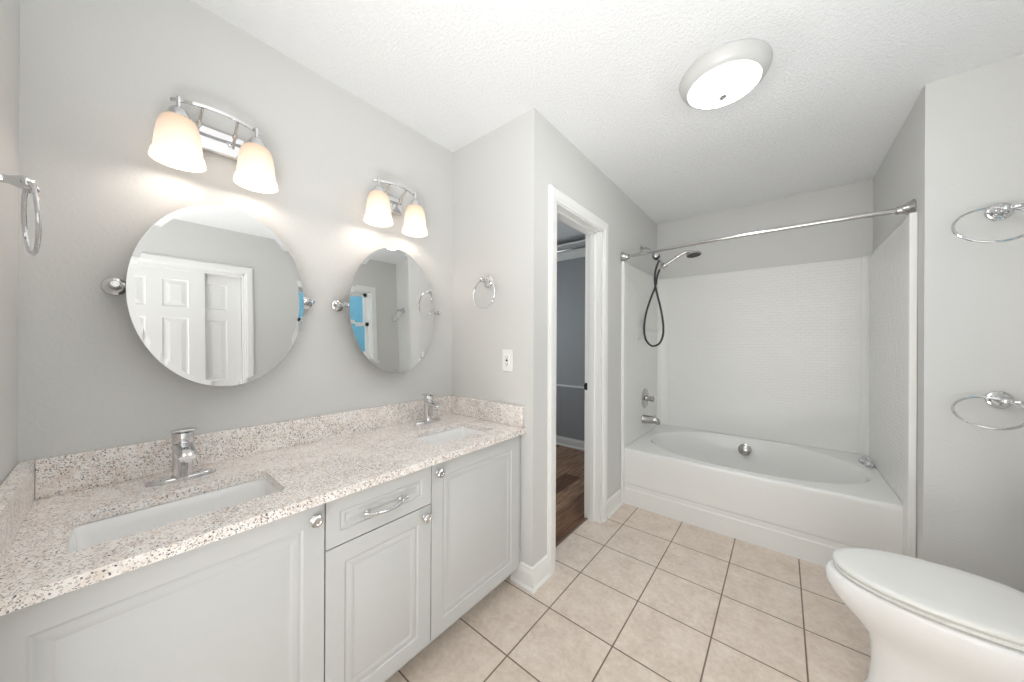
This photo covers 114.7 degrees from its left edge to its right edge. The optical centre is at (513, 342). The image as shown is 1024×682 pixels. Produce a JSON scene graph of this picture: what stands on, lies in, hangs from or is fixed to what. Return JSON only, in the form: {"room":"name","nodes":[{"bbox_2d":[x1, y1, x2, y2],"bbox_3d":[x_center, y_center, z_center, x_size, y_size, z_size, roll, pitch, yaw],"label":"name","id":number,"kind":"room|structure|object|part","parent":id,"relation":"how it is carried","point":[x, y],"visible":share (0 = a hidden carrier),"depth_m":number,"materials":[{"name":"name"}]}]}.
{"room":"bathroom","nodes":[
{"label":"bathroom","id":0,"kind":"room"},
{"bbox_2d":[0,0,19,484],"bbox_3d":[-1.071,0.026,0.589,0.800,2.440,0.120,0,0,39],"label":"wall","id":1,"kind":"structure","parent":0,"point":[9,9],"depth_m":0.81,"materials":[{"name":"white paint"}]},
{"bbox_2d":[0,459,35,567],"bbox_3d":[-1.112,0.378,0.717,0.575,0.108,0.027,0,0,39],"label":"backsplash","id":2,"kind":"structure","parent":1,"relation":"attached to","point":[17,491],"depth_m":0.74,"materials":[{"name":"stone"}]},
{"bbox_2d":[0,173,41,255],"bbox_3d":[-0.933,-0.252,0.606,0.136,0.172,0.080,0,0,39],"label":"towel ring","id":3,"kind":"object","parent":1,"relation":"attached to","point":[28,185],"visible":1,"depth_m":0.61,"materials":[{"name":"silver metal"}]},
{"bbox_3d":[-0.932,-0.301,0.606,0.028,0.028,0.059,0,0,39],"label":"post","id":4,"kind":"part","parent":3,"relation":"part of","materials":[{"name":"silver metal"}]},
{"bbox_2d":[18,0,452,461],"bbox_3d":[-0.948,0.027,1.464,0.120,2.440,1.630,0,0,39],"label":"wall","id":5,"kind":"structure","parent":0,"point":[97,77],"depth_m":1.11,"materials":[{"name":"white paint"}]},
{"bbox_2d":[101,205,314,385],"bbox_3d":[-1.034,-0.165,1.190,0.093,0.636,0.580,0,0,39],"label":"mirror","id":6,"kind":"object","parent":5,"relation":"attached to","point":[214,295],"visible":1,"depth_m":1.13,"materials":[{"name":"clear glass"}]},
{"bbox_2d":[148,95,277,193],"bbox_3d":[-1.021,-0.681,1.137,0.174,0.211,0.331,0,0,39],"label":"vanity light","id":7,"kind":"object","parent":5,"relation":"attached to","point":[179,142],"visible":1,"depth_m":1.11,"materials":[{"name":"white glass"}]},
{"bbox_3d":[-1.068,-0.646,1.046,0.131,0.141,0.131,0,0,39],"label":"lamp shade","id":8,"kind":"part","parent":7,"relation":"part of","materials":[{"name":"beige glass"}]},
{"bbox_3d":[-1.081,-0.727,1.186,0.019,0.085,0.170,0,0,39],"label":"plate","id":9,"kind":"part","parent":7,"relation":"part of","materials":[{"name":"silver metal"}]},
{"bbox_3d":[-0.941,-0.646,1.201,0.131,0.141,0.131,0,0,39],"label":"lamp shade","id":10,"kind":"part","parent":7,"relation":"part of","materials":[{"name":"beige glass"}]},
{"bbox_2d":[35,395,450,498],"bbox_3d":[-0.855,0.379,1.468,0.020,0.108,1.460,0,0,39],"label":"backsplash","id":11,"kind":"structure","parent":5,"relation":"attached to","point":[61,474],"depth_m":1.18,"materials":[{"name":"stone"}]},
{"bbox_2d":[331,248,440,372],"bbox_3d":[-0.618,-0.163,1.697,0.093,0.636,0.580,0,0,39],"label":"mirror","id":12,"kind":"object","parent":5,"relation":"attached to","point":[392,312],"visible":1,"depth_m":1.65,"materials":[{"name":"clear glass"}]},
{"bbox_2d":[364,178,427,236],"bbox_3d":[-0.596,-0.679,1.655,0.174,0.211,0.331,0,0,39],"label":"vanity light","id":13,"kind":"object","parent":5,"relation":"attached to","point":[380,205],"visible":1,"depth_m":1.64,"materials":[{"name":"white glass"}]},
{"bbox_3d":[-0.643,-0.644,1.564,0.131,0.141,0.131,0,0,39],"label":"lamp shade","id":14,"kind":"part","parent":13,"relation":"part of","materials":[{"name":"beige glass"}]},
{"bbox_3d":[-0.656,-0.725,1.705,0.019,0.085,0.170,0,0,39],"label":"plate","id":15,"kind":"part","parent":13,"relation":"part of","materials":[{"name":"silver metal"}]},
{"bbox_3d":[-0.516,-0.644,1.719,0.131,0.141,0.131,0,0,39],"label":"lamp shade","id":16,"kind":"part","parent":13,"relation":"part of","materials":[{"name":"beige glass"}]},
{"bbox_2d":[452,108,656,576],"bbox_3d":[0.528,0.033,2.752,0.769,2.440,2.234,0,0,39],"label":"wall","id":17,"kind":"structure","parent":0,"point":[502,178],"depth_m":1.83,"materials":[{"name":"white paint"}]},
{"bbox_2d":[473,275,494,308],"bbox_3d":[-0.143,-0.282,1.813,0.168,0.197,0.072,0,0,39],"label":"towel ring","id":18,"kind":"object","parent":17,"relation":"attached to","point":[488,281],"visible":1,"depth_m":1.83,"materials":[{"name":"silver metal"}]},
{"bbox_3d":[-0.143,-0.344,1.851,0.074,0.074,0.013,0,0,39],"label":"wall plate","id":19,"kind":"part","parent":18,"relation":"part of","materials":[{"name":"silver metal"}]},
{"bbox_2d":[451,395,523,427],"bbox_3d":[-0.172,0.382,1.866,0.572,0.108,0.020,0,0,39],"label":"backsplash","id":20,"kind":"structure","parent":17,"relation":"attached to","point":[508,414],"depth_m":1.82,"materials":[{"name":"stone"}]},
{"bbox_2d":[502,350,512,370],"bbox_3d":[-0.034,0.096,1.761,0.070,0.116,0.010,0,0,39],"label":"wall outlet","id":21,"kind":"object","parent":17,"relation":"attached to","point":[507,360],"visible":1,"depth_m":1.75,"materials":[{"name":"white plastic"}]},
{"bbox_2d":[505,354,508,366],"bbox_3d":[-0.034,0.096,1.760,0.032,0.066,0.005,0,0,39],"label":"receptacle","id":22,"kind":"object","parent":21,"relation":"attached to","point":[506,355],"depth_m":1.76,"materials":[{"name":"grey plastic"}]},
{"bbox_2d":[510,554,550,593],"bbox_3d":[0.090,1.194,1.736,0.149,0.115,0.158,0,0,39],"label":"baseboard","id":23,"kind":"structure","parent":17,"relation":"attached to","point":[529,578],"depth_m":1.68,"materials":[{"name":"white paint"}]},
{"bbox_2d":[547,184,607,574],"bbox_3d":[0.382,0.203,2.086,0.142,2.100,0.751,0,0,39],"label":"door frame","id":24,"kind":"structure","parent":17,"relation":"in","point":[562,207],"depth_m":2.29,"materials":[{"name":"white paint"}]},
{"bbox_2d":[640,245,701,346],"bbox_3d":[1.315,-0.411,2.763,0.474,0.900,0.112,0,0,39],"label":"shower","id":25,"kind":"object","parent":17,"relation":"attached to","point":[690,254],"visible":0.98,"depth_m":2.81,"materials":[{"name":"silver metal"}]},
{"bbox_2d":[620,199,916,261],"bbox_3d":[1.418,-0.666,2.098,1.476,0.090,0.086,0,0,40],"label":"shower rod","id":26,"kind":"object","parent":17,"relation":"attached to","point":[909,207],"visible":0.94,"depth_m":1.88,"materials":[{"name":"silver metal"}]},
{"bbox_2d":[191,0,1023,244],"bbox_3d":[0.306,-1.238,1.898,3.860,0.100,3.884,0,0,39],"label":"ceiling","id":27,"kind":"structure","parent":0,"point":[843,78],"depth_m":1.43,"materials":[{"name":"white paint"}]},
{"bbox_2d":[679,39,772,109],"bbox_3d":[0.924,-1.126,1.445,0.344,0.116,0.344,0,0,39],"label":"ceiling light","id":28,"kind":"object","parent":27,"relation":"attached to","point":[728,72],"visible":1,"depth_m":1.37,"materials":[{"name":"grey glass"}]},
{"bbox_3d":[0.923,-1.111,1.445,0.262,0.051,0.262,0,0,39],"label":"lamp shade","id":29,"kind":"part","parent":28,"relation":"part of","materials":[{"name":"white glass"}]},
{"bbox_2d":[385,444,870,681],"bbox_3d":[0.249,1.302,1.922,3.760,0.100,3.864,0,0,39],"label":"floor","id":30,"kind":"structure","parent":0,"point":[637,594],"depth_m":1.49,"materials":[{"name":"tile"}]},
{"bbox_2d":[0,435,519,681],"bbox_3d":[-0.636,0.855,1.282,0.594,0.786,1.504,0,0,39],"label":"vanity cabinet","id":31,"kind":"object","parent":30,"relation":"on","point":[353,587],"visible":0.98,"depth_m":0.92,"materials":[{"name":"grey wood"}]},
{"bbox_3d":[-0.736,0.807,0.757,0.019,0.674,0.546,0,0,39],"label":"door","id":32,"kind":"part","parent":31,"relation":"part of","materials":[{"name":"grey wood"}]},
{"bbox_2d":[0,395,525,615],"bbox_3d":[-0.638,0.394,1.286,0.587,0.135,1.508,0,0,39],"label":"countertop","id":33,"kind":"structure","parent":31,"relation":"on","point":[313,461],"depth_m":0.98,"materials":[{"name":"stone"}]},
{"bbox_2d":[68,478,278,551],"bbox_3d":[-0.884,0.533,0.894,0.290,0.144,0.448,0,0,39],"label":"sink","id":34,"kind":"object","parent":33,"relation":"in","point":[101,531],"visible":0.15,"depth_m":0.93,"materials":[{"name":"white ceramic"}]},
{"bbox_2d":[145,427,215,487],"bbox_3d":[-1.040,0.349,1.015,0.139,0.166,0.143,0,0,-19],"label":"faucet","id":35,"kind":"object","parent":33,"relation":"on","point":[183,447],"visible":1,"depth_m":1.02,"materials":[{"name":"silver metal"}]},
{"bbox_3d":[-1.049,0.426,1.040,0.048,0.012,0.160,0,0,39],"label":"deck plate","id":36,"kind":"part","parent":35,"relation":"part of","materials":[{"name":"silver metal"}]},
{"bbox_3d":[-1.042,0.290,1.034,0.078,0.048,0.055,0,0,39],"label":"lever","id":37,"kind":"part","parent":35,"relation":"part of","materials":[{"name":"silver metal"}]},
{"bbox_3d":[-1.011,0.335,1.009,0.110,0.043,0.045,0,0,39],"label":"spout","id":38,"kind":"part","parent":35,"relation":"part of","materials":[{"name":"silver metal"}]},
{"bbox_2d":[415,392,442,424],"bbox_3d":[-0.455,0.352,1.761,0.139,0.166,0.143,0,0,-19],"label":"faucet","id":39,"kind":"object","parent":33,"relation":"on","point":[429,403],"visible":1,"depth_m":1.76,"materials":[{"name":"silver metal"}]},
{"bbox_3d":[-0.464,0.429,1.786,0.048,0.012,0.160,0,0,39],"label":"deck plate","id":40,"kind":"part","parent":39,"relation":"part of","materials":[{"name":"silver metal"}]},
{"bbox_3d":[-0.456,0.293,1.780,0.078,0.048,0.055,0,0,39],"label":"lever","id":41,"kind":"part","parent":39,"relation":"part of","materials":[{"name":"silver metal"}]},
{"bbox_3d":[-0.425,0.338,1.755,0.110,0.043,0.045,0,0,39],"label":"spout","id":42,"kind":"part","parent":39,"relation":"part of","materials":[{"name":"silver metal"}]},
{"bbox_2d":[416,427,482,444],"bbox_3d":[-0.304,0.536,1.601,0.290,0.144,0.410,0,0,39],"label":"sink","id":43,"kind":"object","parent":33,"relation":"in","point":[442,437],"visible":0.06,"depth_m":1.73,"materials":[{"name":"white ceramic"}]},
{"bbox_3d":[-0.560,0.506,0.932,0.028,0.033,0.033,0,0,39],"label":"knob","id":44,"kind":"part","parent":31,"relation":"part of","materials":[{"name":"silver metal"}]},
{"bbox_3d":[-0.441,0.542,1.115,0.019,0.142,0.373,0,0,39],"label":"drawer","id":45,"kind":"part","parent":31,"relation":"part of","materials":[{"name":"grey wood"}]},
{"bbox_3d":[-0.443,0.881,1.115,0.019,0.528,0.373,0,0,39],"label":"door","id":46,"kind":"part","parent":31,"relation":"part of","materials":[{"name":"grey wood"}]},
{"bbox_3d":[-0.424,0.550,1.096,0.032,0.024,0.162,0,0,39],"label":"pull handle","id":47,"kind":"part","parent":31,"relation":"part of","materials":[{"name":"silver metal"}]},
{"bbox_3d":[-0.323,0.651,1.222,0.028,0.033,0.033,0,0,39],"label":"knob","id":48,"kind":"part","parent":31,"relation":"part of","materials":[{"name":"silver metal"}]},
{"bbox_3d":[-0.284,0.505,1.268,0.028,0.033,0.033,0,0,39],"label":"knob","id":49,"kind":"part","parent":31,"relation":"part of","materials":[{"name":"silver metal"}]},
{"bbox_3d":[-0.152,0.809,1.469,0.019,0.674,0.536,0,0,39],"label":"door","id":50,"kind":"part","parent":31,"relation":"part of","materials":[{"name":"grey wood"}]},
{"bbox_2d":[625,424,902,566],"bbox_3d":[1.710,1.022,2.464,1.468,0.474,0.926,0,0,39],"label":"bathtub","id":51,"kind":"object","parent":30,"relation":"on","point":[806,503],"visible":0.97,"depth_m":2.15,"materials":[{"name":"white ceramic"}]},
{"bbox_3d":[2.409,0.814,2.258,0.049,0.050,0.044,0,0,-33],"label":"knob","id":52,"kind":"part","parent":51,"relation":"part of","materials":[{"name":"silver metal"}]},
{"bbox_3d":[2.375,0.813,2.195,0.049,0.050,0.044,0,0,-33],"label":"knob","id":53,"kind":"part","parent":51,"relation":"part of","materials":[{"name":"silver metal"}]},
{"bbox_2d":[620,212,917,557],"bbox_3d":[1.686,0.315,2.431,1.474,1.888,1.019,0,0,39],"label":"tub surround","id":54,"kind":"object","parent":30,"relation":"on","point":[823,354],"visible":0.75,"depth_m":2.60,"materials":[{"name":"white plastic"}]},
{"bbox_3d":[1.167,0.097,2.944,0.019,1.451,0.883,0,0,39],"label":"panel","id":55,"kind":"part","parent":54,"relation":"part of","materials":[{"name":"white plastic"}]},
{"bbox_2d":[642,388,655,407],"bbox_3d":[1.215,0.500,2.921,0.087,0.176,0.176,0,0,39],"label":"shower valve","id":56,"kind":"object","parent":54,"relation":"attached to","point":[645,397],"visible":1,"depth_m":2.91,"materials":[{"name":"silver metal"}]},
{"bbox_3d":[1.215,0.500,2.907,0.069,0.052,0.073,0,0,39],"label":"handle","id":57,"kind":"part","parent":56,"relation":"part of","materials":[{"name":"silver metal"}]},
{"bbox_2d":[641,415,659,424],"bbox_3d":[1.202,0.670,2.860,0.145,0.090,0.070,0,0,39],"label":"tub spout","id":58,"kind":"object","parent":54,"relation":"attached to","point":[648,419],"visible":1,"depth_m":2.84,"materials":[{"name":"silver metal"}]},
{"bbox_3d":[2.030,0.093,2.803,1.314,1.435,0.009,0,0,39],"label":"panel","id":59,"kind":"part","parent":54,"relation":"part of","materials":[{"name":"white plastic"}]},
{"bbox_3d":[2.278,0.102,2.004,0.019,1.451,0.928,0,0,39],"label":"panel","id":60,"kind":"part","parent":54,"relation":"part of","materials":[{"name":"white plastic"}]},
{"bbox_2d":[825,547,1023,681],"bbox_3d":[1.469,0.869,1.036,0.703,0.778,0.448,0,0,39],"label":"toilet","id":61,"kind":"object","parent":30,"relation":"on","point":[923,620],"visible":1,"depth_m":1.04,"materials":[{"name":"white ceramic"}]},
{"bbox_3d":[1.400,0.832,1.093,0.482,0.017,0.352,0,0,39],"label":"seat","id":62,"kind":"part","parent":61,"relation":"part of","materials":[{"name":"white plastic"}]},
{"bbox_2d":[556,179,872,452],"bbox_3d":[1.304,0.037,3.483,3.403,2.440,0.120,0,0,39],"label":"wall","id":63,"kind":"structure","parent":0,"point":[852,238],"depth_m":2.83,"materials":[{"name":"white paint"}]},
{"bbox_2d":[556,384,583,388],"bbox_3d":[0.656,0.524,3.949,1.812,0.020,0.018,0,0,39],"label":"trim","id":64,"kind":"structure","parent":63,"relation":"attached to","point":[556,384],"depth_m":3.93,"materials":[{"name":"white paint"}]},
{"bbox_2d":[556,386,584,440],"bbox_3d":[0.664,0.844,3.947,1.830,0.620,0.008,0,0,39],"label":"wall","id":65,"kind":"structure","parent":63,"relation":"attached to","point":[570,401],"depth_m":3.93,"materials":[{"name":"grey paint"}]},
{"bbox_2d":[556,435,584,450],"bbox_3d":[0.651,1.196,3.948,1.812,0.115,0.022,0,0,39],"label":"baseboard","id":66,"kind":"structure","parent":63,"relation":"attached to","point":[560,440],"depth_m":3.92,"materials":[{"name":"white paint"}]},
{"bbox_2d":[557,240,584,261],"bbox_3d":[0.573,-1.050,3.840,1.802,0.098,0.299,0,0,39],"label":"closet shelf","id":67,"kind":"object","parent":63,"relation":"attached to","point":[577,253],"visible":0.21,"depth_m":3.85,"materials":[{"name":"white paint"}]},
{"bbox_2d":[873,54,1023,592],"bbox_3d":[2.445,0.042,1.830,0.457,2.440,1.228,0,0,39],"label":"wall","id":68,"kind":"structure","parent":0,"point":[959,149],"depth_m":1.43,"materials":[{"name":"white paint"}]},
{"bbox_2d":[951,203,1023,242],"bbox_3d":[1.946,-0.487,1.338,0.207,0.195,0.170,0,0,39],"label":"towel ring","id":69,"kind":"object","parent":68,"relation":"attached to","point":[999,211],"visible":1,"depth_m":1.36,"materials":[{"name":"silver metal"}]},
{"bbox_3d":[2.032,-0.548,1.369,0.074,0.074,0.013,0,0,39],"label":"wall plate","id":70,"kind":"part","parent":69,"relation":"part of","materials":[{"name":"silver metal"}]},
{"bbox_3d":[2.010,-0.548,1.343,0.028,0.028,0.059,0,0,39],"label":"post","id":71,"kind":"part","parent":69,"relation":"part of","materials":[{"name":"silver metal"}]},
{"bbox_2d":[951,391,1023,429],"bbox_3d":[1.934,0.270,1.337,0.189,0.139,0.182,0,0,39],"label":"towel ring","id":72,"kind":"object","parent":68,"relation":"attached to","point":[996,399],"visible":1,"depth_m":1.36,"materials":[{"name":"silver metal"}]},
{"bbox_3d":[2.030,0.238,1.368,0.074,0.074,0.013,0,0,39],"label":"wall plate","id":73,"kind":"part","parent":72,"relation":"part of","materials":[{"name":"silver metal"}]},
{"bbox_3d":[2.008,0.238,1.342,0.028,0.028,0.059,0,0,39],"label":"post","id":74,"kind":"part","parent":72,"relation":"part of","materials":[{"name":"silver metal"}]},
{"bbox_3d":[-0.720,0.028,3.776,0.100,2.440,2.234,0,0,39],"label":"wall","id":75,"kind":"structure","parent":0,"visible":0},
{"bbox_2d":[557,244,584,252],"bbox_3d":[0.504,-1.044,3.755,1.808,0.032,0.032,0,0,39],"label":"closet rod","id":76,"kind":"object","parent":75,"relation":"attached to","point":[579,246],"visible":0.24,"depth_m":3.62,"materials":[{"name":"silver metal"}]}
]}

